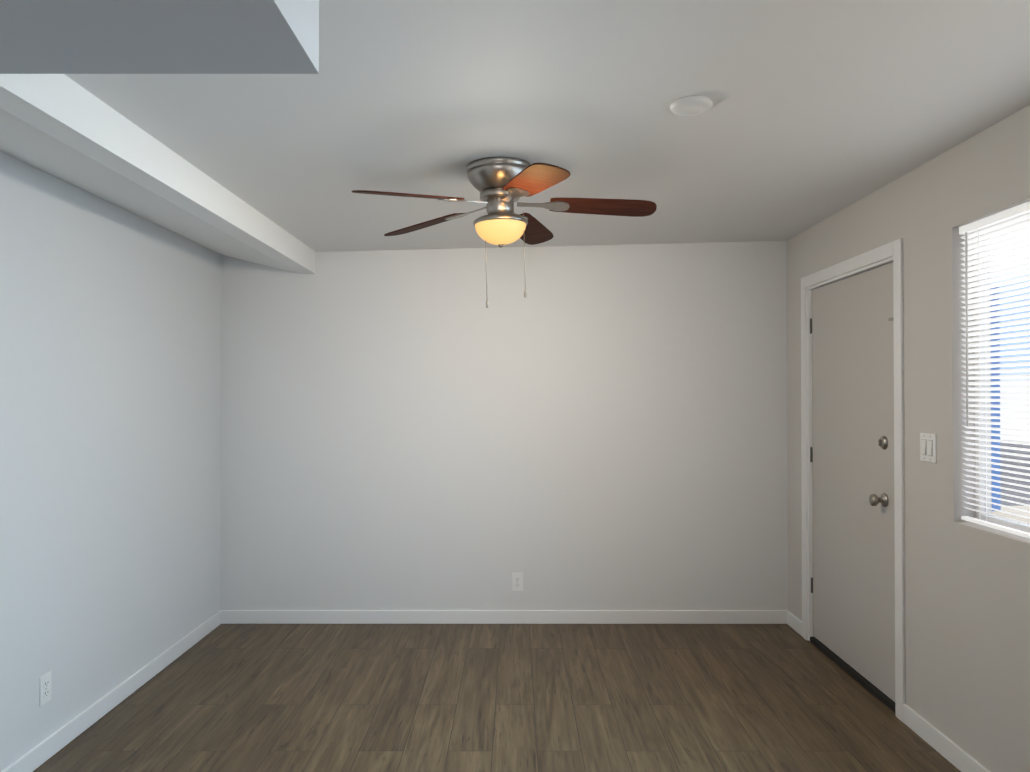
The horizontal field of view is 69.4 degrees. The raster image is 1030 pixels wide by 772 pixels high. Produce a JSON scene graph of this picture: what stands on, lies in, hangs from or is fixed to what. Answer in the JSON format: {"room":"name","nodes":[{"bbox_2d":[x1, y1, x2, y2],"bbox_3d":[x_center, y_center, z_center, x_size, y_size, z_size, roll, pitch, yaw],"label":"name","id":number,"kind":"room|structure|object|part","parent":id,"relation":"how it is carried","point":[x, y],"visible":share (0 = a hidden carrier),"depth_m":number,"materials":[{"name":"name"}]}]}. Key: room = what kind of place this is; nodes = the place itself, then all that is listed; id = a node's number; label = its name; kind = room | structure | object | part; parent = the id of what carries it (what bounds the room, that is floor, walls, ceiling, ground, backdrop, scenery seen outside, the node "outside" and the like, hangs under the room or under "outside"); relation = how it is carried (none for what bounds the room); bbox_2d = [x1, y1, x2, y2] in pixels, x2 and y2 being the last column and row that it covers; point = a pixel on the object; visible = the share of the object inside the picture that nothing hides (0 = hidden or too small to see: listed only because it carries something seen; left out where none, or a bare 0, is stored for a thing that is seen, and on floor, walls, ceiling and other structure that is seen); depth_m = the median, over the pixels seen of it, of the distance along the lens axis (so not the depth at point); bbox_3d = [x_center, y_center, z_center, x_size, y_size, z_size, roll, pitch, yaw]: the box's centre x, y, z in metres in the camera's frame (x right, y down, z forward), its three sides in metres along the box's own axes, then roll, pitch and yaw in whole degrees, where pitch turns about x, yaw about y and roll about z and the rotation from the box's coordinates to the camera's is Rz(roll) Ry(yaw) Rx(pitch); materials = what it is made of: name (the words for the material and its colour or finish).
{"room":"empty living room","nodes":[
{"label":"empty living room","id":0,"kind":"room"},
{"bbox_2d":[0,151,220,771],"bbox_3d":[-1.950,0.120,3.286,0.150,2.750,2.908,0,-1,0],"label":"wall","id":1,"kind":"structure","parent":0,"point":[110,403],"depth_m":3.33,"materials":[{"name":"white paint"}]},
{"bbox_2d":[39,671,51,706],"bbox_3d":[-1.871,1.207,2.966,0.008,0.115,0.070,0,-1,0],"label":"outlet","id":2,"kind":"object","parent":1,"relation":"attached to","point":[44,688],"visible":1,"depth_m":2.96,"materials":[{"name":"white plastic"}]},
{"bbox_2d":[1,610,224,771],"bbox_3d":[-1.868,1.452,3.267,0.013,0.085,2.894,0,-1,0],"label":"baseboard","id":3,"kind":"structure","parent":1,"relation":"attached to","point":[31,760],"depth_m":3.40,"materials":[{"name":"white wood"}]},
{"bbox_2d":[33,624,960,771],"bbox_3d":[-0.071,1.528,1.479,3.910,0.100,6.794,0,-1,0],"label":"floor","id":4,"kind":"structure","parent":0,"point":[503,698],"depth_m":3.47,"materials":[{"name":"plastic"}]},
{"bbox_2d":[810,637,894,712],"bbox_3d":[1.811,1.486,3.884,0.148,0.028,1.003,0,-1,0],"label":"threshold","id":5,"kind":"object","parent":4,"relation":"on","point":[882,697],"visible":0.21,"depth_m":3.81,"materials":[{"name":"black rubber"}]},
{"bbox_2d":[220,241,787,609],"bbox_3d":[-0.070,0.134,4.814,3.910,2.750,0.150,0,-1,0],"label":"wall","id":6,"kind":"structure","parent":0,"point":[595,427],"depth_m":4.74,"materials":[{"name":"white paint"}]},
{"bbox_2d":[225,610,792,627],"bbox_3d":[-0.069,1.466,4.720,3.610,0.085,0.014,0,-1,0],"label":"baseboard","id":7,"kind":"structure","parent":6,"relation":"attached to","point":[231,616],"depth_m":4.71,"materials":[{"name":"white wood"}]},
{"bbox_2d":[512,573,522,590],"bbox_3d":[0.015,1.245,4.725,0.070,0.115,0.008,0,-1,0],"label":"outlet","id":8,"kind":"object","parent":6,"relation":"attached to","point":[517,581],"visible":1,"depth_m":4.72,"materials":[{"name":"white plastic"}]},
{"bbox_2d":[65,0,1029,251],"bbox_3d":[-0.071,-1.120,1.504,3.910,0.503,6.794,0,-1,0],"label":"ceiling","id":9,"kind":"structure","parent":0,"point":[818,111],"depth_m":2.45,"materials":[{"name":"white paint"}]},
{"bbox_2d":[0,74,315,273],"bbox_3d":[-1.574,-0.900,3.296,0.602,0.340,2.908,0,-1,0],"label":"soffit","id":10,"kind":"structure","parent":9,"relation":"attached to","point":[63,127],"depth_m":2.69,"materials":[{"name":"white paint"}]},
{"bbox_2d":[0,0,318,73],"bbox_3d":[-0.837,-0.969,-0.114,0.875,0.637,3.260,0,-1,0],"label":"soffit","id":11,"kind":"structure","parent":9,"relation":"attached to","point":[159,36],"depth_m":1.37,"materials":[{"name":"white paint"}]},
{"bbox_2d":[352,157,656,307],"bbox_3d":[-0.006,-0.612,3.052,1.177,0.580,1.229,-1,-1,0],"label":"ceiling fan","id":12,"kind":"object","parent":9,"relation":"hanging from","point":[502,185],"visible":1,"depth_m":2.99,"materials":[{"name":"silver metal"}]},
{"bbox_3d":[-0.059,-0.622,3.052,0.210,0.082,0.210,-1,-1,0],"label":"lamp shade","id":13,"kind":"part","parent":12,"relation":"part of","materials":[{"name":"white"}]},
{"bbox_2d":[670,96,712,115],"bbox_3d":[0.576,-0.911,2.430,0.136,0.023,0.136,0,-1,0],"label":"smoke detector","id":14,"kind":"object","parent":9,"relation":"attached to","point":[690,105],"visible":0.98,"depth_m":2.40,"materials":[{"name":"white plastic"}]},
{"bbox_2d":[787,105,1029,771],"bbox_3d":[1.809,0.104,1.567,0.150,2.750,6.644,0,-1,0],"label":"wall","id":15,"kind":"structure","parent":0,"point":[967,636],"depth_m":3.00,"materials":[{"name":"grey paint"}]},
{"bbox_2d":[810,262,894,701],"bbox_3d":[1.742,0.448,3.897,0.115,2.038,1.005,0,-1,0],"label":"door","id":16,"kind":"structure","parent":15,"relation":"in","point":[852,452],"depth_m":3.83,"materials":[{"name":"grey paint"}]},
{"bbox_2d":[801,238,904,721],"bbox_3d":[1.803,0.423,3.893,0.164,2.155,1.163,0,-1,0],"label":"door frame","id":17,"kind":"structure","parent":15,"relation":"attached to","point":[888,253],"depth_m":3.54,"materials":[{"name":"white wood"}]},
{"bbox_2d":[920,433,936,462],"bbox_3d":[1.729,0.258,3.119,0.011,0.120,0.117,0,-1,0],"label":"light switch","id":18,"kind":"object","parent":15,"relation":"attached to","point":[928,448],"visible":1,"depth_m":3.11,"materials":[{"name":"white plastic"}]},
{"bbox_2d":[903,704,989,771],"bbox_3d":[1.727,1.429,0.767,0.013,0.085,5.070,0,-1,0],"label":"baseboard","id":19,"kind":"structure","parent":15,"relation":"attached to","point":[937,740],"depth_m":3.00,"materials":[{"name":"white wood"}]},
{"bbox_2d":[974,212,1029,532],"bbox_3d":[1.839,-0.053,2.146,0.040,1.163,1.598,0,-1,0],"label":"window","id":20,"kind":"structure","parent":15,"relation":"in","point":[1006,522],"depth_m":2.91,"materials":[{"name":"clear glass"}]},
{"bbox_2d":[959,201,1029,538],"bbox_3d":[1.762,-0.058,2.146,0.040,1.151,1.576,0,-1,0],"label":"window blinds","id":21,"kind":"object","parent":20,"relation":"attached to","point":[1005,215],"visible":1,"depth_m":2.73,"materials":[{"name":"white plastic"}]},
{"label":"outside","id":22,"kind":"structure","parent":0,"visible":0},
{"bbox_2d":[990,225,1029,441],"bbox_3d":[6.116,-1.972,6.863,0.050,9.000,22.000,0,-1,0],"label":"sky","id":23,"kind":"structure","parent":22,"point":[1016,409],"depth_m":9.07,"materials":[{"name":"white"}]},
{"bbox_2d":[992,506,1029,522],"bbox_3d":[3.989,1.728,6.829,4.205,0.800,22.000,0,-1,0],"label":"ground","id":24,"kind":"structure","parent":22,"point":[1026,520],"depth_m":7.80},
{"bbox_2d":[990,287,1000,510],"bbox_3d":[5.122,0.124,8.034,0.140,2.430,0.140,0,-1,0],"label":"post","id":25,"kind":"object","parent":24,"relation":"on","point":[995,454],"depth_m":7.96,"materials":[{"name":"blue"}]},
{"bbox_2d":[1000,440,1029,505],"bbox_3d":[5.692,0.996,8.735,0.600,0.700,0.900,0,-1,0],"label":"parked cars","id":26,"kind":"object","parent":24,"relation":"on","point":[1015,475],"depth_m":8.29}
]}

